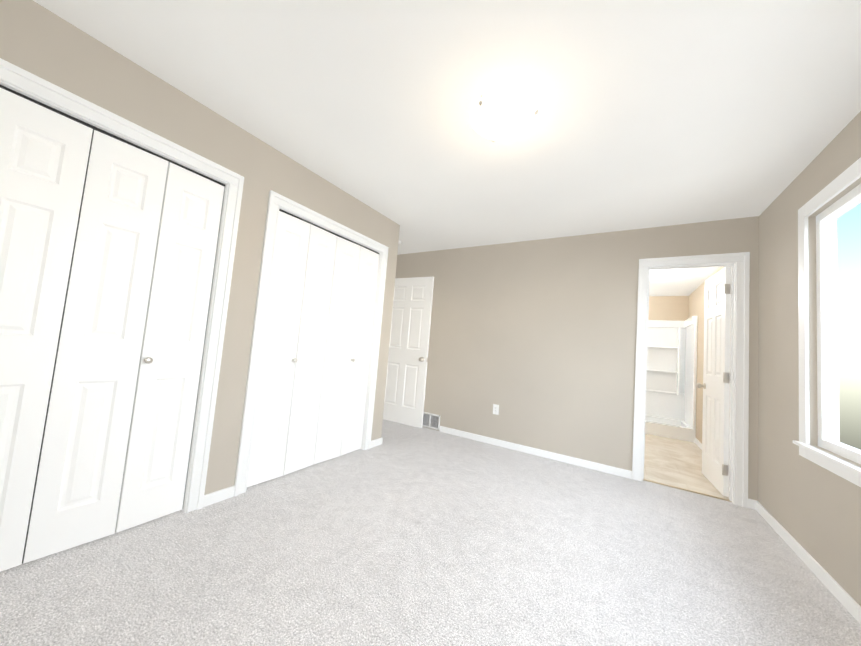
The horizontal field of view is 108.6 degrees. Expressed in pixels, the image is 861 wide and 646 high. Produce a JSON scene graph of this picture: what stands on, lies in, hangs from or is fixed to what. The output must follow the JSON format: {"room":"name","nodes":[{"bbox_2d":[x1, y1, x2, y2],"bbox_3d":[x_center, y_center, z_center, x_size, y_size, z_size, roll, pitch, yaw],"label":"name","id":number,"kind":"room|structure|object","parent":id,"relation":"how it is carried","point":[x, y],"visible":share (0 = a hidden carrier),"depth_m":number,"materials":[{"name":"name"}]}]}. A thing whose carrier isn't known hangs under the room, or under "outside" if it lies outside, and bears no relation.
{"room":"empty bedroom","nodes":[
{"label":"empty bedroom","id":0,"kind":"room"},
{"bbox_2d":[0,0,399,494],"bbox_3d":[-1.362,-0.071,2.049,0.115,2.440,3.345,2,-5,32],"label":"wall","id":1,"kind":"structure","parent":0,"point":[38,40],"depth_m":2.00,"materials":[{"name":"beige paint"}]},
{"bbox_2d":[0,88,92,571],"bbox_3d":[-1.796,0.045,1.309,0.040,2.008,0.288,2,-5,32],"label":"bifold closet door","id":2,"kind":"structure","parent":1,"relation":"in","point":[44,153],"depth_m":1.35,"materials":[{"name":"white paint"}]},
{"bbox_2d":[23,130,168,563],"bbox_3d":[-1.644,0.075,1.558,0.040,2.008,0.288,2,-5,32],"label":"bifold closet door","id":3,"kind":"structure","parent":1,"relation":"in","point":[77,493],"depth_m":1.53,"materials":[{"name":"white paint"}]},
{"bbox_2d":[0,85,224,186],"bbox_3d":[-1.657,-0.949,1.515,0.050,0.016,1.180,2,-5,32],"label":"trim","id":4,"kind":"structure","parent":1,"relation":"attached to","point":[84,123],"depth_m":1.52,"materials":[{"name":"grey"}]},
{"bbox_2d":[0,58,243,512],"bbox_3d":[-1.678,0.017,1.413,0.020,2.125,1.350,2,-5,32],"label":"trim","id":5,"kind":"structure","parent":1,"relation":"attached to","point":[23,79],"depth_m":1.89,"materials":[{"name":"white paint"}]},
{"bbox_2d":[22,130,224,562],"bbox_3d":[-1.726,0.060,1.437,0.021,2.008,1.178,2,-5,32],"label":"trim","id":6,"kind":"structure","parent":1,"relation":"attached to","point":[58,346],"depth_m":1.46,"materials":[{"name":"grey"}]},
{"bbox_2d":[115,162,223,532],"bbox_3d":[-1.476,0.105,1.797,0.075,2.008,0.288,2,-5,32],"label":"bifold closet door","id":7,"kind":"structure","parent":1,"relation":"in","point":[158,451],"depth_m":1.78,"materials":[{"name":"white paint"}]},
{"bbox_2d":[247,211,310,486],"bbox_3d":[-1.138,0.171,2.349,0.075,2.008,0.282,2,-5,32],"label":"bifold closet door","id":8,"kind":"structure","parent":1,"relation":"in","point":[271,424],"depth_m":2.35,"materials":[{"name":"white paint"}]},
{"bbox_2d":[203,437,382,506],"bbox_3d":[-1.692,1.103,2.186,0.776,0.072,3.244,2,-5,32],"label":"baseboard","id":9,"kind":"structure","parent":1,"relation":"attached to","point":[218,496],"depth_m":2.00,"materials":[{"name":"white paint"}]},
{"bbox_2d":[283,224,336,474],"bbox_3d":[-1.004,0.200,2.602,0.040,2.008,0.282,2,-5,32],"label":"bifold closet door","id":10,"kind":"structure","parent":1,"relation":"in","point":[306,395],"depth_m":2.58,"materials":[{"name":"white paint"}]},
{"bbox_2d":[234,190,388,496],"bbox_3d":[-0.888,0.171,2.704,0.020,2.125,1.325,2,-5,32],"label":"trim","id":11,"kind":"structure","parent":1,"relation":"attached to","point":[276,201],"depth_m":2.21,"materials":[{"name":"white paint"}]},
{"bbox_2d":[279,209,378,253],"bbox_3d":[-0.866,-0.795,2.806,0.050,0.016,1.155,2,-5,32],"label":"trim","id":12,"kind":"structure","parent":1,"relation":"attached to","point":[326,230],"depth_m":2.69,"materials":[{"name":"grey"}]},
{"bbox_2d":[314,236,359,463],"bbox_3d":[-0.855,0.229,2.846,0.040,2.008,0.282,2,-5,32],"label":"bifold closet door","id":13,"kind":"structure","parent":1,"relation":"in","point":[335,367],"depth_m":2.83,"materials":[{"name":"white paint"}]},
{"bbox_2d":[340,246,378,455],"bbox_3d":[-0.691,0.259,3.080,0.075,2.008,0.282,2,-5,32],"label":"bifold closet door","id":14,"kind":"structure","parent":1,"relation":"in","point":[354,411],"depth_m":3.08,"materials":[{"name":"white paint"}]},
{"bbox_2d":[0,419,860,645],"bbox_3d":[-0.654,1.242,2.044,5.375,0.060,4.340,2,-5,32],"label":"floor carpet","id":15,"kind":"object","parent":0,"point":[404,535],"visible":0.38,"depth_m":1.55,"materials":[{"name":"grey carpet"}]},
{"bbox_2d":[33,0,860,254],"bbox_3d":[0.387,-1.099,3.596,5.375,0.100,7.580,2,-5,32],"label":"ceiling","id":16,"kind":"structure","parent":0,"point":[656,113],"depth_m":1.60,"materials":[{"name":"white paint"}]},
{"bbox_2d":[470,89,538,141],"bbox_3d":[0.405,-1.122,1.728,0.376,0.115,0.376,2,-5,32],"label":"ceiling light","id":17,"kind":"object","parent":16,"relation":"attached to","point":[502,114],"visible":1,"depth_m":1.65,"materials":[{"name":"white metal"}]},
{"bbox_2d":[395,216,758,500],"bbox_3d":[1.086,0.238,3.659,3.940,2.440,0.115,2,-5,32],"label":"wall","id":18,"kind":"structure","parent":0,"point":[535,340],"depth_m":3.42,"materials":[{"name":"beige paint"}]},
{"bbox_2d":[383,277,433,427],"bbox_3d":[-0.362,0.365,4.347,0.762,2.030,0.161,2,-5,32],"label":"entry door","id":19,"kind":"structure","parent":18,"relation":"in","point":[404,400],"depth_m":4.29,"materials":[{"name":"white paint"}]},
{"bbox_2d":[423,412,440,429],"bbox_3d":[-0.006,1.302,4.123,0.300,0.193,0.016,2,-5,32],"label":"air vent","id":20,"kind":"object","parent":18,"relation":"in","point":[431,420],"visible":0.75,"depth_m":4.11,"materials":[{"name":"white metal"}]},
{"bbox_2d":[493,404,498,414],"bbox_3d":[0.778,1.029,3.680,0.072,0.116,0.009,2,-5,32],"label":"duplex electrical outlet","id":21,"kind":"object","parent":18,"relation":"attached to","point":[495,409],"visible":1,"depth_m":3.68,"materials":[{"name":"white plastic"}]},
{"bbox_2d":[439,426,755,509],"bbox_3d":[0.967,1.409,3.517,3.922,0.072,0.014,2,-5,32],"label":"baseboard","id":22,"kind":"structure","parent":18,"relation":"attached to","point":[576,461],"depth_m":3.32,"materials":[{"name":"white paint"}]},
{"bbox_2d":[644,479,731,501],"bbox_3d":[2.278,1.494,2.778,0.620,0.008,0.040,2,-5,32],"label":"trim","id":23,"kind":"structure","parent":18,"relation":"attached to","point":[688,490],"depth_m":2.75,"materials":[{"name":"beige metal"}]},
{"bbox_2d":[632,252,749,507],"bbox_3d":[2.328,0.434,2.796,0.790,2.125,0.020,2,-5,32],"label":"door frame","id":24,"kind":"structure","parent":18,"relation":"attached to","point":[742,260],"depth_m":2.67,"materials":[{"name":"white paint"}]},
{"bbox_2d":[696,266,730,496],"bbox_3d":[2.763,0.520,3.020,0.171,2.030,0.622,2,-5,32],"label":"bathroom door","id":25,"kind":"structure","parent":18,"relation":"in","point":[716,404],"depth_m":2.93,"materials":[{"name":"white paint"}]},
{"bbox_2d":[648,296,688,320],"bbox_3d":[3.776,0.598,5.717,1.500,2.440,0.115,2,-5,32],"label":"wall","id":26,"kind":"structure","parent":0,"point":[675,308],"depth_m":5.48,"materials":[{"name":"beige paint"}]},
{"bbox_2d":[649,267,718,295],"bbox_3d":[3.042,-0.712,4.449,1.500,0.130,3.065,2,-5,32],"label":"ceiling","id":27,"kind":"structure","parent":0,"point":[678,282],"depth_m":4.43,"materials":[{"name":"white paint"}]},
{"bbox_2d":[644,434,728,498],"bbox_3d":[2.865,1.682,4.303,1.730,0.060,3.240,2,-5,32],"label":"floor","id":28,"kind":"structure","parent":0,"point":[673,462],"depth_m":3.44,"materials":[{"name":"wood"}]},
{"bbox_2d":[645,316,697,442],"bbox_3d":[3.514,0.841,5.307,1.494,1.882,0.798,2,-5,32],"label":"shower","id":29,"kind":"object","parent":28,"relation":"on","point":[671,384],"visible":0.44,"depth_m":5.29,"materials":[{"name":"white plastic"}]},
{"bbox_2d":[688,111,860,605],"bbox_3d":[2.554,0.250,2.176,0.115,2.440,7.465,2,-5,32],"label":"wall","id":30,"kind":"structure","parent":0,"point":[813,509],"depth_m":2.04,"materials":[{"name":"beige paint"}]},
{"bbox_2d":[695,438,701,449],"bbox_3d":[3.282,1.596,3.557,0.014,0.072,2.261,2,-5,32],"label":"baseboard","id":31,"kind":"structure","parent":30,"relation":"attached to","point":[698,442],"depth_m":4.26,"materials":[{"name":"white paint"}]},
{"bbox_2d":[756,500,860,624],"bbox_3d":[1.548,1.258,0.729,0.018,0.072,4.170,2,-5,32],"label":"baseboard","id":32,"kind":"structure","parent":30,"relation":"attached to","point":[848,602],"depth_m":1.71,"materials":[{"name":"white paint"}]},
{"bbox_2d":[793,157,860,486],"bbox_3d":[1.717,-0.085,0.951,0.045,1.570,2.420,2,-5,32],"label":"window frame","id":33,"kind":"structure","parent":30,"relation":"in","point":[840,183],"depth_m":1.88,"materials":[{"name":"white paint"}]},
{"bbox_2d":[816,184,860,464],"bbox_3d":[1.787,-0.082,0.908,0.060,1.400,2.250,2,-5,32],"label":"window","id":34,"kind":"structure","parent":30,"relation":"in","point":[827,393],"depth_m":1.82,"materials":[{"name":"white paint"}]}
]}

